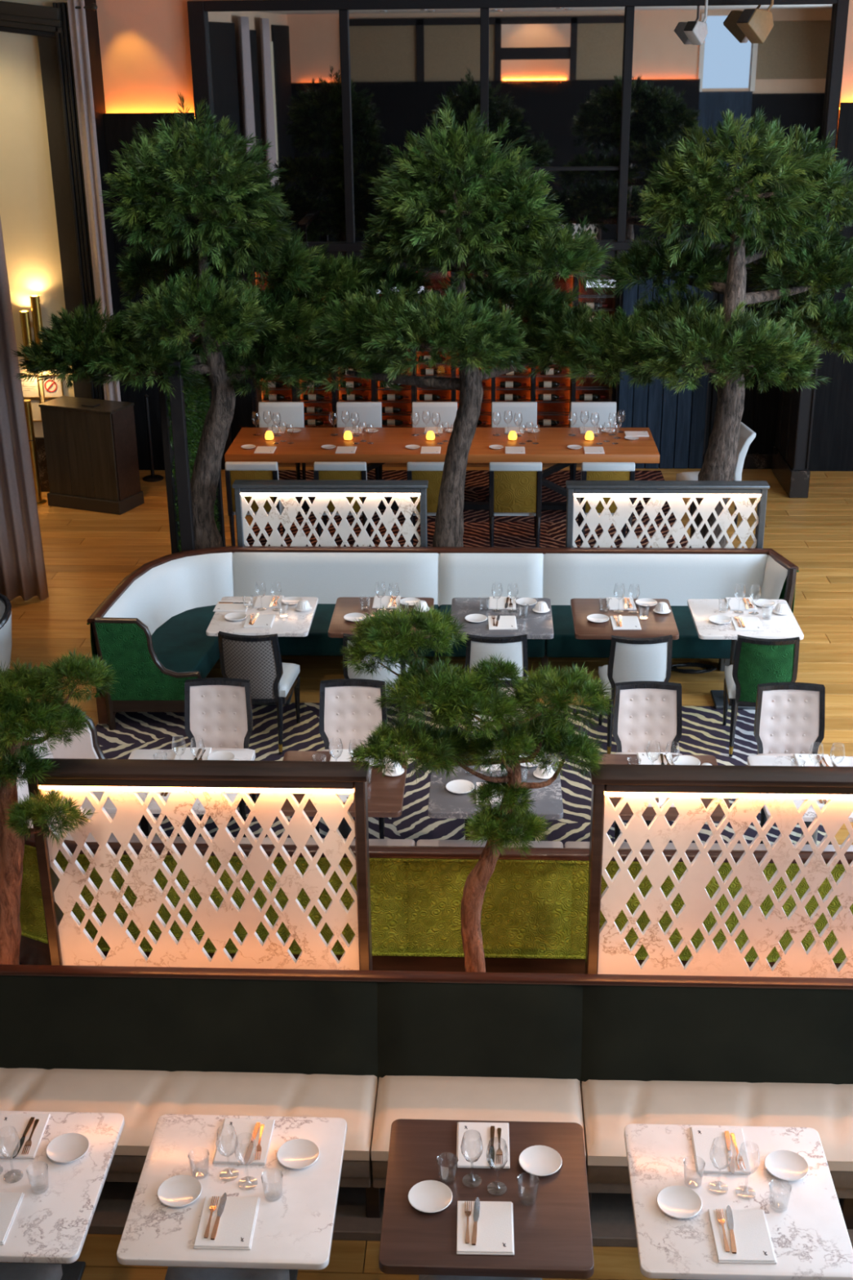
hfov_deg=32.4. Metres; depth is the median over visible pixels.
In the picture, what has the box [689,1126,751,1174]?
napkin
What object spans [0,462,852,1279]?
floor
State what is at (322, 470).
upholstered chair
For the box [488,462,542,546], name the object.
upholstered chair
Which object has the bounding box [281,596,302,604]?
plate
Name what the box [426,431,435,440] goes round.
candle lamp
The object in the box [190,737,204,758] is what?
wine glass
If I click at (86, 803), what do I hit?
seat cushion
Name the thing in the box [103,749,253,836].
dining table
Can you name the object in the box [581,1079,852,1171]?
seat cushion
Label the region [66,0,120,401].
curtain
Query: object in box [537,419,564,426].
wine bottle
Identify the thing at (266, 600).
napkin
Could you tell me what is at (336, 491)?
lattice screen
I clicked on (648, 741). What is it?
wine glass
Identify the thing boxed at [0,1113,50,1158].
napkin
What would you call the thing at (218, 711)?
dining chair
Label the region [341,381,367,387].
wine bottle
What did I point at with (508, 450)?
napkin
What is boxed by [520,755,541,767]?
plate
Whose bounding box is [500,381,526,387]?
wine bottle
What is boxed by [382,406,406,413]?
wine bottle
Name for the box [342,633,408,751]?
dining chair
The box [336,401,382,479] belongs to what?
upholstered chair
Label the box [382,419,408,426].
wine bottle
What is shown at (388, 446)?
table
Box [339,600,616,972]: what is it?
slender pine
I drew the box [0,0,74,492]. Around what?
wall
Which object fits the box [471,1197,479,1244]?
knife
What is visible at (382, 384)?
wine bottle
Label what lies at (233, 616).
plate
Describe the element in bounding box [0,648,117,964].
slender pine
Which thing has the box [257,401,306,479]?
upholstered chair
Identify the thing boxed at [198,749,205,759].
fork
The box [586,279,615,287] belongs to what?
light
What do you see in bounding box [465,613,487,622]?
plate
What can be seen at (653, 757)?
napkin
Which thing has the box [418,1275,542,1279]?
dining chair
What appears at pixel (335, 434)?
wine glass
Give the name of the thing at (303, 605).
napkin
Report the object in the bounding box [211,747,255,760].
seat cushion
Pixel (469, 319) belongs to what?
pruned tree
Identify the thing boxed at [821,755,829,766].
fork
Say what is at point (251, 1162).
wine glass
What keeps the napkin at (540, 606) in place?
on the dining table at (536, 625)
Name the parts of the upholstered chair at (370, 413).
backrest, leg, leg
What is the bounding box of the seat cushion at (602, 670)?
[598,664,611,698]
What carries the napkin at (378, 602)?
on the dining table at (339, 626)
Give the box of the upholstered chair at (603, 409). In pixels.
[569,401,616,480]
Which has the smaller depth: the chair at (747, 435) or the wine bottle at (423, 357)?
the chair at (747, 435)
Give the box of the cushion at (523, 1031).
[377,982,582,1083]
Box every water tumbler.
[26,1164,48,1194]
[187,1150,208,1179]
[242,595,253,608]
[261,1173,283,1201]
[277,603,288,615]
[359,597,369,609]
[436,1157,458,1184]
[479,597,489,609]
[517,1177,539,1205]
[518,604,528,616]
[599,599,609,611]
[639,605,649,617]
[683,1160,705,1188]
[768,1182,791,1213]
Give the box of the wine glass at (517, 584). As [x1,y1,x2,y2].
[506,584,518,613]
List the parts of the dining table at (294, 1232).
plate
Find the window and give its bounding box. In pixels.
[186,0,849,469]
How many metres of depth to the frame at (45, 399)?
15.97 m
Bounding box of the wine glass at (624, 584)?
[613,584,625,613]
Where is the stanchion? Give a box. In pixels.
[142,393,163,481]
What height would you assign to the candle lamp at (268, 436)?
0.089 m
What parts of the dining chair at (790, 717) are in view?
leg, backrest, frame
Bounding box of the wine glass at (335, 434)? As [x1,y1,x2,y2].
[328,412,337,435]
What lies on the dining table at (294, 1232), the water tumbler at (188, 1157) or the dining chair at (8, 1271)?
the water tumbler at (188, 1157)
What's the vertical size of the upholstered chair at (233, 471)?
0.904 m
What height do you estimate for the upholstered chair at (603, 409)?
0.904 m
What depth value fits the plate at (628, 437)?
15.31 m
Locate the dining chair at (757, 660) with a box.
[723,635,799,756]
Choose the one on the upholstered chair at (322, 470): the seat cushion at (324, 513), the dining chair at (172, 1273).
the seat cushion at (324, 513)
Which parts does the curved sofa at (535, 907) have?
backrest panel, panel, arm trim, leg, panel, rail, rail, panel, panel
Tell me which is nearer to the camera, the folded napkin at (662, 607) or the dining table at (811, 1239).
the dining table at (811, 1239)
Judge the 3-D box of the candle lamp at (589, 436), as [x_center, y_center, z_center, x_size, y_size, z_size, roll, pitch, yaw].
[1.697,-2.129,15.280,0.100,0.089,0.098,0,22,2]
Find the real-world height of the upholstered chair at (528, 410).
0.904 m
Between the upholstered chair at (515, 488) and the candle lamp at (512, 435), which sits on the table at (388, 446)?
the candle lamp at (512, 435)
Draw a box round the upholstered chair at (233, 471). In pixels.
[224,462,286,546]
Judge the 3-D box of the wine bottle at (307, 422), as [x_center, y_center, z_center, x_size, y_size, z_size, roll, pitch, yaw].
[-1.306,-2.564,17.307,0.304,0.077,0.075,0,22,2]
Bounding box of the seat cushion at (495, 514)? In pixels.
[493,513,535,515]
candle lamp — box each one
[264,431,274,440]
[343,431,352,440]
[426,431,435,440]
[507,431,517,440]
[584,431,594,440]
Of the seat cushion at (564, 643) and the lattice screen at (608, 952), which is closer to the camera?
the lattice screen at (608, 952)
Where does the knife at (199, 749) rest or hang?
on the napkin at (187, 755)
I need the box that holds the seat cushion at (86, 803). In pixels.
[51,791,138,842]
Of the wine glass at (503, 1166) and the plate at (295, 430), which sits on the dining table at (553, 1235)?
the wine glass at (503, 1166)
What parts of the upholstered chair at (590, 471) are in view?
leg, leg, backrest, panel, leg, leg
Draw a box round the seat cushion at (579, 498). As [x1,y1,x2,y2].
[577,497,613,515]
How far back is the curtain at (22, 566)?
12.83 m
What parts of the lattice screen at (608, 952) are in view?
rail, moulding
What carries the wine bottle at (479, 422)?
in the wine rack
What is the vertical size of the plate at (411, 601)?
0.018 m
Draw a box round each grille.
[684,21,697,31]
[737,8,755,22]
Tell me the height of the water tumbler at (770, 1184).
0.093 m
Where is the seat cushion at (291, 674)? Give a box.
[279,662,299,697]
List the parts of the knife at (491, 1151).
blade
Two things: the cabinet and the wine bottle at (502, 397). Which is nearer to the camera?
the cabinet
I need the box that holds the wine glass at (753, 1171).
[737,1142,760,1199]
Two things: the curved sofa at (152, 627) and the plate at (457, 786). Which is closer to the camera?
the plate at (457, 786)
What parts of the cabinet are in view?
panel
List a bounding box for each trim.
[0,0,104,399]
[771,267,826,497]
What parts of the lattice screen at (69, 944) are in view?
moulding, rail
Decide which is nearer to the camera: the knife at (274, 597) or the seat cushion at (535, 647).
the knife at (274, 597)
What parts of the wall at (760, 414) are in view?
baseboard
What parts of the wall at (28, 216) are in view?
baseboard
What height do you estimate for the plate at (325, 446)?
0.017 m
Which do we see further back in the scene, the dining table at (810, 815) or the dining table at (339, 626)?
the dining table at (339, 626)
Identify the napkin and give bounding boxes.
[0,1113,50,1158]
[0,1191,24,1244]
[154,791,171,800]
[173,746,211,759]
[193,1195,260,1249]
[212,1118,275,1164]
[213,600,250,612]
[243,613,275,627]
[253,446,276,453]
[253,595,284,608]
[266,426,287,433]
[329,749,360,761]
[335,446,356,453]
[337,794,353,803]
[342,426,363,433]
[372,595,400,608]
[420,446,440,453]
[424,426,443,433]
[456,1122,510,1168]
[456,1200,514,1255]
[475,782,503,804]
[480,750,506,770]
[488,596,515,609]
[488,615,517,629]
[504,426,524,433]
[505,446,524,453]
[579,426,599,433]
[583,446,604,453]
[605,597,636,609]
[609,616,641,630]
[624,431,649,436]
[636,752,674,764]
[647,797,675,807]
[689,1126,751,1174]
[707,1208,777,1263]
[724,597,757,610]
[730,616,764,631]
[793,753,833,766]
[815,799,827,808]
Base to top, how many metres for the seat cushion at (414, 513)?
0.112 m
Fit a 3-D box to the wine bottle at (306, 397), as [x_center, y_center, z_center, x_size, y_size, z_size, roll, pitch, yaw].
[-1.288,-2.841,17.192,0.304,0.077,0.075,0,22,2]
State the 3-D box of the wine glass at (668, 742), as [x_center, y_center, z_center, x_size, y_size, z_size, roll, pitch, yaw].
[1.383,0.676,8.263,0.082,0.210,0.082,0,22,2]
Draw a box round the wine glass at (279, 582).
[270,582,281,611]
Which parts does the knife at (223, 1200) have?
blade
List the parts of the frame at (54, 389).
frame, frame, frame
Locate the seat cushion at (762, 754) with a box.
[751,753,808,755]
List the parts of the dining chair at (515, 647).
panel, frame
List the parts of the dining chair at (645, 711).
leg, backrest, frame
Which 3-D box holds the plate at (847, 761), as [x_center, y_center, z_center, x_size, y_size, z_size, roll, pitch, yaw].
[2.413,0.711,8.408,0.162,0.018,0.162,1,22,3]
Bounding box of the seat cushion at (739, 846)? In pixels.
[564,841,852,851]
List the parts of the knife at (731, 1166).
blade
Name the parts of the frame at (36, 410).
frame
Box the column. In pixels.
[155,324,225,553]
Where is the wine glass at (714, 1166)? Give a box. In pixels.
[709,1137,733,1185]
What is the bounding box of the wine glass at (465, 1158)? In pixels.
[460,1132,483,1187]
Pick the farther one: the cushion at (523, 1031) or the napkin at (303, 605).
the napkin at (303, 605)
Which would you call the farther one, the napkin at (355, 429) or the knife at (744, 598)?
the napkin at (355, 429)
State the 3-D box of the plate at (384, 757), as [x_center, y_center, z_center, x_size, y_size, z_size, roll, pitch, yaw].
[-0.288,0.698,8.514,0.162,0.018,0.162,1,22,4]
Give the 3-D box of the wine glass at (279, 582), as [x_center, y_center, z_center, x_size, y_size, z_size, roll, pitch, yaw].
[-1.101,-0.320,10.755,0.082,0.210,0.082,0,22,1]
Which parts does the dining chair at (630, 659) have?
leg, leg, frame, panel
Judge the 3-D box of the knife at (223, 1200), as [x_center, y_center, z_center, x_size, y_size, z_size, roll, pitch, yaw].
[-0.741,2.055,5.243,0.021,0.006,0.225,1,22,4]
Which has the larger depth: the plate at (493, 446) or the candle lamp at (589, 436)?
the candle lamp at (589, 436)
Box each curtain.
[0,217,48,600]
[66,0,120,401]
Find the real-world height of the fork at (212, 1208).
0.008 m
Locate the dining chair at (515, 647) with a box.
[464,634,528,741]
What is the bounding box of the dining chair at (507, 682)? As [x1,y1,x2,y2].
[464,680,535,840]
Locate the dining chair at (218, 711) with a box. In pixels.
[177,677,257,837]
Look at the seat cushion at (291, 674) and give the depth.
10.38 m
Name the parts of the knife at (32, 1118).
blade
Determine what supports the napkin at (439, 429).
on the table at (388, 446)
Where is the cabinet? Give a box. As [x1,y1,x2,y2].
[38,395,144,515]
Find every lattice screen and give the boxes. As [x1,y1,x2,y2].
[22,758,372,970]
[231,480,428,546]
[565,480,769,548]
[585,764,852,977]
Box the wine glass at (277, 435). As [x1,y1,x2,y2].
[271,413,281,436]
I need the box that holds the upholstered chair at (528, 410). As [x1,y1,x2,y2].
[491,401,537,427]
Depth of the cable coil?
11.57 m
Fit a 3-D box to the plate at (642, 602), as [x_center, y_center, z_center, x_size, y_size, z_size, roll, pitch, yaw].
[1.621,-0.272,10.822,0.162,0.018,0.162,0,22,2]
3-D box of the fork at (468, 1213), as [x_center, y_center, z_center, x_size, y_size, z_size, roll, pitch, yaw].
[0.146,2.061,5.201,0.025,0.008,0.195,0,22,3]
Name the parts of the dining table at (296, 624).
plate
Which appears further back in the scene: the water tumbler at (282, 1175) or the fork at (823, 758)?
the fork at (823, 758)
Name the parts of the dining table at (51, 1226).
plate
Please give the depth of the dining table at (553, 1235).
5.29 m
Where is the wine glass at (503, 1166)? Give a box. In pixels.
[485,1139,508,1186]
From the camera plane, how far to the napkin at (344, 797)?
8.10 m
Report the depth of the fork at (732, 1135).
5.50 m
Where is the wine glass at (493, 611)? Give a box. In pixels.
[491,584,502,612]
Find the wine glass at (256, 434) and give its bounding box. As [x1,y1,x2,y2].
[251,413,260,435]
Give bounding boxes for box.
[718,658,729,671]
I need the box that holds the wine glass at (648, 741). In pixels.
[646,741,661,764]
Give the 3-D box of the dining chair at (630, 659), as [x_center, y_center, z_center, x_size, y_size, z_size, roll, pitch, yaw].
[1.455,0.304,10.243,0.454,0.898,0.588,0,22,1]
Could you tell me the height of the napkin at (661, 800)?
0.012 m
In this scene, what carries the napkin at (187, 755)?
on the dining table at (197, 807)
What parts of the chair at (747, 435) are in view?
leg, leg, backrest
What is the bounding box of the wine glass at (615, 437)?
[613,417,622,439]
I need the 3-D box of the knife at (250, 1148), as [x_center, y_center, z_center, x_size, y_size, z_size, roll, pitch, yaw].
[-0.664,1.914,5.584,0.021,0.006,0.225,2,22,7]
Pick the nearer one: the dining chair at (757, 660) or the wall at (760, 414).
the dining chair at (757, 660)
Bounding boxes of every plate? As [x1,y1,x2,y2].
[45,1133,89,1162]
[156,1174,201,1207]
[207,751,235,759]
[224,612,246,621]
[240,444,255,448]
[276,1138,319,1168]
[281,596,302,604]
[287,428,301,432]
[320,444,335,448]
[343,613,365,621]
[364,428,378,432]
[364,756,391,765]
[399,597,419,605]
[404,444,419,448]
[408,1180,453,1213]
[444,428,453,432]
[445,779,475,793]
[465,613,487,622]
[488,444,503,448]
[515,597,537,605]
[519,1145,562,1176]
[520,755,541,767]
[526,428,540,432]
[567,444,582,449]
[586,613,608,622]
[601,428,615,432]
[624,435,639,439]
[635,598,657,606]
[657,1185,702,1218]
[671,755,700,764]
[708,615,732,624]
[753,599,775,607]
[764,1150,808,1181]
[833,756,852,766]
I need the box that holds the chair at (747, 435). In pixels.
[675,422,755,527]
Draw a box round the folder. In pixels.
[81,402,99,407]
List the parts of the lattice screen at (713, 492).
rail, moulding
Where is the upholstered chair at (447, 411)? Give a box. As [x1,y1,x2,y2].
[412,401,457,427]
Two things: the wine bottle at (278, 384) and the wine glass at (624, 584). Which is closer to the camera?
the wine glass at (624, 584)
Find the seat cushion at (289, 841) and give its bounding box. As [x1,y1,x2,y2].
[128,835,415,845]
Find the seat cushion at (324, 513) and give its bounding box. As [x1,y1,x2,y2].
[322,512,362,515]
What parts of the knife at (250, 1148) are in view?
blade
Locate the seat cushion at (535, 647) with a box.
[436,604,545,657]
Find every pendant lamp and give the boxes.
[684,0,708,44]
[737,0,773,43]
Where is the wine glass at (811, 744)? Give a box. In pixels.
[808,743,824,766]
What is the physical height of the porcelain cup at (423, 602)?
0.072 m
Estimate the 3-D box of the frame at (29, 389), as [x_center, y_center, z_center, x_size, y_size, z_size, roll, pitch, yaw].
[-4.315,-2.752,15.934,0.220,0.250,0.020,0,22,2]
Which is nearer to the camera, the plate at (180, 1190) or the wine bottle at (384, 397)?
the plate at (180, 1190)
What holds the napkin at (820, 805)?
on the dining table at (810, 815)
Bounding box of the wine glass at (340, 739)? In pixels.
[328,738,342,759]
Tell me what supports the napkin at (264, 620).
on the dining table at (296, 624)
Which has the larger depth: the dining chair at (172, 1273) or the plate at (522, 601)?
the plate at (522, 601)
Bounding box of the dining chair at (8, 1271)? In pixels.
[0,1262,62,1279]
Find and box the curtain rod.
[75,3,97,11]
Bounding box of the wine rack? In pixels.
[246,270,619,464]
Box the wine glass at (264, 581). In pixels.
[254,581,266,610]
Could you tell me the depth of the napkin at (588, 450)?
14.86 m
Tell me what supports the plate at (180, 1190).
on the dining table at (294, 1232)
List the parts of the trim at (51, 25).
lintel moulding, lintel moulding, lintel moulding, lintel moulding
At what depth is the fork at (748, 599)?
10.75 m
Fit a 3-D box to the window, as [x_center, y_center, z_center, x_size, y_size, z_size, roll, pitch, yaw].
[0.944,-4.321,16.123,6.810,5.020,0.160,0,22,2]
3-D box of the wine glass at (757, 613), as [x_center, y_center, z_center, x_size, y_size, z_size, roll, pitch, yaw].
[2.370,-0.292,10.593,0.082,0.210,0.082,0,22,1]
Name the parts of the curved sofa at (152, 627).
panel, rail, arm panel, arm trim, arm, backrest panel, backrest panel, leg, rail, backrest panel, leg, backrest panel, backrest panel, panel, wing trim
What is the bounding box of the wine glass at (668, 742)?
[665,742,679,763]
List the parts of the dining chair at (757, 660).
leg, leg, seat rail, panel, frame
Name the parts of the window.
frame, pane, frame, pane, frame, frame, frame, frame, frame, pane, frame, pane, frame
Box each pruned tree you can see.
[9,92,373,549]
[291,93,619,546]
[520,103,852,547]
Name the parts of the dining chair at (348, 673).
panel, frame, leg, leg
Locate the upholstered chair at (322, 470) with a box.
[313,462,370,546]
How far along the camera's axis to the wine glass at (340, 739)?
8.32 m
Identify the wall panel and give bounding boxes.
[615,250,715,468]
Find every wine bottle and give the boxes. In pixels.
[263,394,289,400]
[264,381,288,387]
[301,381,327,387]
[302,394,329,400]
[303,406,328,413]
[304,419,328,426]
[341,368,359,375]
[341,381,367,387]
[342,394,368,400]
[380,381,406,387]
[382,394,408,400]
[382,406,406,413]
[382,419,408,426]
[418,355,444,362]
[419,394,445,400]
[420,368,447,374]
[428,289,445,296]
[476,419,486,426]
[499,394,525,400]
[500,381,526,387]
[503,369,527,374]
[537,394,564,400]
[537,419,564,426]
[538,381,564,387]
[540,368,567,374]
[578,394,605,400]
[582,302,607,309]
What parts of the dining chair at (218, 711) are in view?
backrest, frame, leg, leg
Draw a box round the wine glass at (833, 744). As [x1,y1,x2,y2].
[830,743,845,764]
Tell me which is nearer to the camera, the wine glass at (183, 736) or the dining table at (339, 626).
the wine glass at (183, 736)
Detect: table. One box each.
[0,1111,124,1279]
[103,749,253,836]
[116,1114,346,1279]
[205,596,318,705]
[224,427,660,514]
[280,751,408,838]
[328,596,434,706]
[378,1119,594,1279]
[427,753,563,839]
[450,597,554,639]
[570,598,679,706]
[597,754,730,842]
[624,1124,852,1279]
[687,599,804,709]
[746,755,852,844]
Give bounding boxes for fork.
[21,1119,39,1154]
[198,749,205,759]
[204,1195,218,1238]
[253,1124,264,1159]
[464,1200,471,1243]
[496,1128,502,1164]
[509,597,512,607]
[613,615,619,626]
[663,754,670,764]
[715,1208,729,1252]
[730,1133,745,1168]
[734,616,741,626]
[746,598,754,608]
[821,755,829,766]
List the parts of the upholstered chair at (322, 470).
leg, leg, backrest, panel, leg, leg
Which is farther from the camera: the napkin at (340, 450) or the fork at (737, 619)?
the napkin at (340, 450)
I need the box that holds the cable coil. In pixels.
[671,662,716,673]
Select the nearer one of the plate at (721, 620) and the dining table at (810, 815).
the dining table at (810, 815)
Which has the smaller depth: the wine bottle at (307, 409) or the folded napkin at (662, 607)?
the folded napkin at (662, 607)
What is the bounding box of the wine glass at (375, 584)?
[374,583,386,611]
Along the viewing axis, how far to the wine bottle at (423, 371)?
16.99 m
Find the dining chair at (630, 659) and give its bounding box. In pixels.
[598,635,672,754]
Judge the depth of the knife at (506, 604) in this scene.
10.84 m
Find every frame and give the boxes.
[20,374,40,398]
[23,398,41,421]
[41,374,63,398]
[44,398,54,402]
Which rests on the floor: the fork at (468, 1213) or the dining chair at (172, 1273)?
the dining chair at (172, 1273)
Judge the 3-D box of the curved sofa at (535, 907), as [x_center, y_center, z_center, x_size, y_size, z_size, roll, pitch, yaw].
[0.101,1.154,8.228,5.240,0.883,1.700,0,22,2]
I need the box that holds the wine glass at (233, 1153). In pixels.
[215,1126,237,1181]
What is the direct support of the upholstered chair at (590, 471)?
on the rug at (508, 531)
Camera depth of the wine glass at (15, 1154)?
5.39 m
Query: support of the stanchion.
on the floor
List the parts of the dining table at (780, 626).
plate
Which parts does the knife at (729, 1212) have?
blade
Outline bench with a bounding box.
[0,964,852,1248]
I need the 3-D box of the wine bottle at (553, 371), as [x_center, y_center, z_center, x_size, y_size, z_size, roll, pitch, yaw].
[1.470,-3.100,16.958,0.304,0.077,0.075,0,22,2]
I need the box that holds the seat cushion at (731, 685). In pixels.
[724,664,735,698]
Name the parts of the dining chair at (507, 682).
leg, frame, backrest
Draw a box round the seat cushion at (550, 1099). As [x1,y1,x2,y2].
[370,1075,586,1160]
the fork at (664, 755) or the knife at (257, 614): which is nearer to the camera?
the fork at (664, 755)
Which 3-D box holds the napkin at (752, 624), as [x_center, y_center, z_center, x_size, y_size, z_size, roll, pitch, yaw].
[2.279,-0.116,10.433,0.200,0.012,0.245,1,22,3]
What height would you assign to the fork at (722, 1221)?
0.008 m
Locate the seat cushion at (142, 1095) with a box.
[0,1067,377,1160]
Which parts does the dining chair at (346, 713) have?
leg, backrest, frame, leg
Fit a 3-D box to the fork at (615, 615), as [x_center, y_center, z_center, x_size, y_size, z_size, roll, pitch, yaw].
[1.358,-0.138,10.485,0.025,0.008,0.195,0,22,1]
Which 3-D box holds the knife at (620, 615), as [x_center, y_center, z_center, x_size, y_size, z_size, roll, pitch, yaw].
[1.387,-0.140,10.492,0.021,0.006,0.225,2,22,6]
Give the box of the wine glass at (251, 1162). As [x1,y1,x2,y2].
[234,1134,256,1190]
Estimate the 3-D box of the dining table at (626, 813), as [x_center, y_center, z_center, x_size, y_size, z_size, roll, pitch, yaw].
[1.307,1.152,8.379,0.728,0.750,0.728,0,22,2]
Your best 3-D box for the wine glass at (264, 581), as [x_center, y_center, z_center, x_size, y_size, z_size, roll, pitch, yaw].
[-1.215,-0.324,10.769,0.082,0.210,0.082,0,22,2]
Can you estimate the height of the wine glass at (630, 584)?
0.210 m
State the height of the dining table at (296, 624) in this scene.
0.750 m
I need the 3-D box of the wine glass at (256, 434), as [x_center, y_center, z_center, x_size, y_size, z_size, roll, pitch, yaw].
[-1.806,-2.293,15.569,0.094,0.242,0.094,0,22,2]
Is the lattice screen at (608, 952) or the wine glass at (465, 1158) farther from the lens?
the lattice screen at (608, 952)
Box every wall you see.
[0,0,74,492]
[84,0,128,402]
[95,0,197,470]
[188,0,239,0]
[225,271,254,442]
[704,269,788,469]
[808,0,852,471]
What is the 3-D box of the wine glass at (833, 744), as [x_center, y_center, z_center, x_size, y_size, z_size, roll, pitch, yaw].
[2.300,0.681,8.227,0.082,0.210,0.082,0,22,2]
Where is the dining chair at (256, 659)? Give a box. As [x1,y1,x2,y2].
[217,631,299,754]
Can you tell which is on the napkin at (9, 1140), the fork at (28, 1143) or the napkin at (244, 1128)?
the fork at (28, 1143)
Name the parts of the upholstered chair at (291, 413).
backrest, leg, leg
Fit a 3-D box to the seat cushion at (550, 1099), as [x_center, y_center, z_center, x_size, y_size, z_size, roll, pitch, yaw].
[0.220,2.001,6.192,0.874,0.089,0.480,0,22,2]
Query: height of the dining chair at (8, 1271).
0.898 m
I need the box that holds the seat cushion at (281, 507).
[233,501,284,515]
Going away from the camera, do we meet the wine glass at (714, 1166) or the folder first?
the wine glass at (714, 1166)
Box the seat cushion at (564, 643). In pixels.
[545,604,731,658]
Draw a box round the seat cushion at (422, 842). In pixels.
[416,839,563,848]
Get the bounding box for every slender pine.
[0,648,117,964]
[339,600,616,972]
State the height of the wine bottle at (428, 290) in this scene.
0.077 m
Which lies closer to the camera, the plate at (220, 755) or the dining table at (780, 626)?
the plate at (220, 755)
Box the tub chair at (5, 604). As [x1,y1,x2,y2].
[0,593,11,673]
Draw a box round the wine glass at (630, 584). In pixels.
[628,584,639,613]
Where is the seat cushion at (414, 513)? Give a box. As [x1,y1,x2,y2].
[413,512,436,515]
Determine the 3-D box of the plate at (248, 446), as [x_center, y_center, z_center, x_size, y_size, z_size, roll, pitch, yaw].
[-1.837,-1.988,15.128,0.154,0.017,0.154,0,22,2]
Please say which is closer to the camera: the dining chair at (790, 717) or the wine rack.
the dining chair at (790, 717)
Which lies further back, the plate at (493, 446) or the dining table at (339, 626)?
the plate at (493, 446)
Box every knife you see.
[12,1116,35,1158]
[193,748,201,759]
[210,1192,226,1239]
[218,601,248,603]
[244,1122,260,1164]
[251,613,259,624]
[269,595,275,607]
[387,595,393,607]
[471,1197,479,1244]
[488,1125,494,1168]
[495,614,500,626]
[504,596,509,608]
[618,614,622,626]
[624,597,627,608]
[660,753,664,764]
[724,1130,734,1173]
[726,1204,736,1253]
[738,615,745,627]
[743,597,748,608]
[817,755,823,766]
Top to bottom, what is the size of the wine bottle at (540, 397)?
0.077 m
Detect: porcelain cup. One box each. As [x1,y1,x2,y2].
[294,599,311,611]
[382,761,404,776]
[413,600,429,612]
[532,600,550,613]
[533,763,555,778]
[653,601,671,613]
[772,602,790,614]
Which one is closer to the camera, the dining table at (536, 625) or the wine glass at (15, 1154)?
the wine glass at (15, 1154)
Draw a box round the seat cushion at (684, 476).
[675,471,699,480]
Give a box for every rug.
[19,702,832,964]
[246,470,688,547]
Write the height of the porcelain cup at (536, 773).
0.072 m
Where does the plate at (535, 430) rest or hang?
on the table at (388, 446)
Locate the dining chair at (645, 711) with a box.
[610,680,682,841]
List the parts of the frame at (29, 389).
frame, frame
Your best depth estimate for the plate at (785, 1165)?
5.45 m
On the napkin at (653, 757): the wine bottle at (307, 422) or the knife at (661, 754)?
the knife at (661, 754)
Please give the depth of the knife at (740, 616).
10.45 m
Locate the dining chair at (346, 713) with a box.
[312,678,389,839]
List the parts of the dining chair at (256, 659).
panel, frame, leg, seat rail, leg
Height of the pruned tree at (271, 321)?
3.956 m
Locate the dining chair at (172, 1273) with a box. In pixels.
[164,1266,289,1279]
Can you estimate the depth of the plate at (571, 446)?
15.00 m
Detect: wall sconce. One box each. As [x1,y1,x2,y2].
[19,310,32,365]
[29,294,44,348]
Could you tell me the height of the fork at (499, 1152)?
0.008 m
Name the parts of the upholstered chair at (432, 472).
leg, leg, backrest, panel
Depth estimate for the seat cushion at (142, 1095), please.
6.26 m
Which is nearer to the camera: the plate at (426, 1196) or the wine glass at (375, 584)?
the plate at (426, 1196)
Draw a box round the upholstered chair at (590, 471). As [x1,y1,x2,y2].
[577,462,635,546]
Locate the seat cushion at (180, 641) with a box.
[151,604,219,678]
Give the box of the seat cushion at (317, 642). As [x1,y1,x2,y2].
[278,604,438,656]
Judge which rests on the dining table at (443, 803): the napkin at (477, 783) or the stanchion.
the napkin at (477, 783)
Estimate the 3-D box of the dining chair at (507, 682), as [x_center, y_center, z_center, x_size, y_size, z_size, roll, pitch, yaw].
[0.461,0.774,9.127,0.454,0.898,0.588,0,22,2]
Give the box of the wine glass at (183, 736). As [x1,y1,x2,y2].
[171,736,186,759]
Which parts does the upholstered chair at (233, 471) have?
leg, panel, backrest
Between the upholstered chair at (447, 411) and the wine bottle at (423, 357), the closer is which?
the upholstered chair at (447, 411)
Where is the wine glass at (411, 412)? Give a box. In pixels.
[410,412,419,435]
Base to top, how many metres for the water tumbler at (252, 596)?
0.093 m
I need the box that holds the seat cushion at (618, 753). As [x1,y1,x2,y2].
[610,751,682,755]
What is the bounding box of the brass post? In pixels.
[23,399,46,505]
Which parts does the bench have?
rail, leg, rail, rail, leg, rail, leg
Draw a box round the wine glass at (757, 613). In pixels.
[749,586,761,614]
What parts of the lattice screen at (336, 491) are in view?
rail, moulding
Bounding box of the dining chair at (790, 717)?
[751,682,831,844]
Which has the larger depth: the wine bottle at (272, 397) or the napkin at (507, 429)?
the wine bottle at (272, 397)
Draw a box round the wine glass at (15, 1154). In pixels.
[0,1126,19,1182]
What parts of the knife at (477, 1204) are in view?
blade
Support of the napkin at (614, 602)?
on the dining table at (656, 624)
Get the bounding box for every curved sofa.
[4,709,852,973]
[86,546,799,730]
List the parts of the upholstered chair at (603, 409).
leg, leg, backrest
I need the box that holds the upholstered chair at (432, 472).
[406,462,444,545]
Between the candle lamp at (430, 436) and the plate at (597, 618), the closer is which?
the plate at (597, 618)
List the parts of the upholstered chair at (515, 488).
leg, backrest, panel, leg, leg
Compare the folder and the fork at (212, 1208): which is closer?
the fork at (212, 1208)
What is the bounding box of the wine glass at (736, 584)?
[733,583,746,613]
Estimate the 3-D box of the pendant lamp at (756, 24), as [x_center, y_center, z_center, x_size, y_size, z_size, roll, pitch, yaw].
[3.327,-6.299,14.748,0.376,0.565,0.200,-11,25,-24]
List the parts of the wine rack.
shelf rod, shelf rod, shelf rod, shelf rod, shelf rod, shelf rod, shelf rod, shelf rod, shelf rod, shelf rod, shelf rod, shelf rod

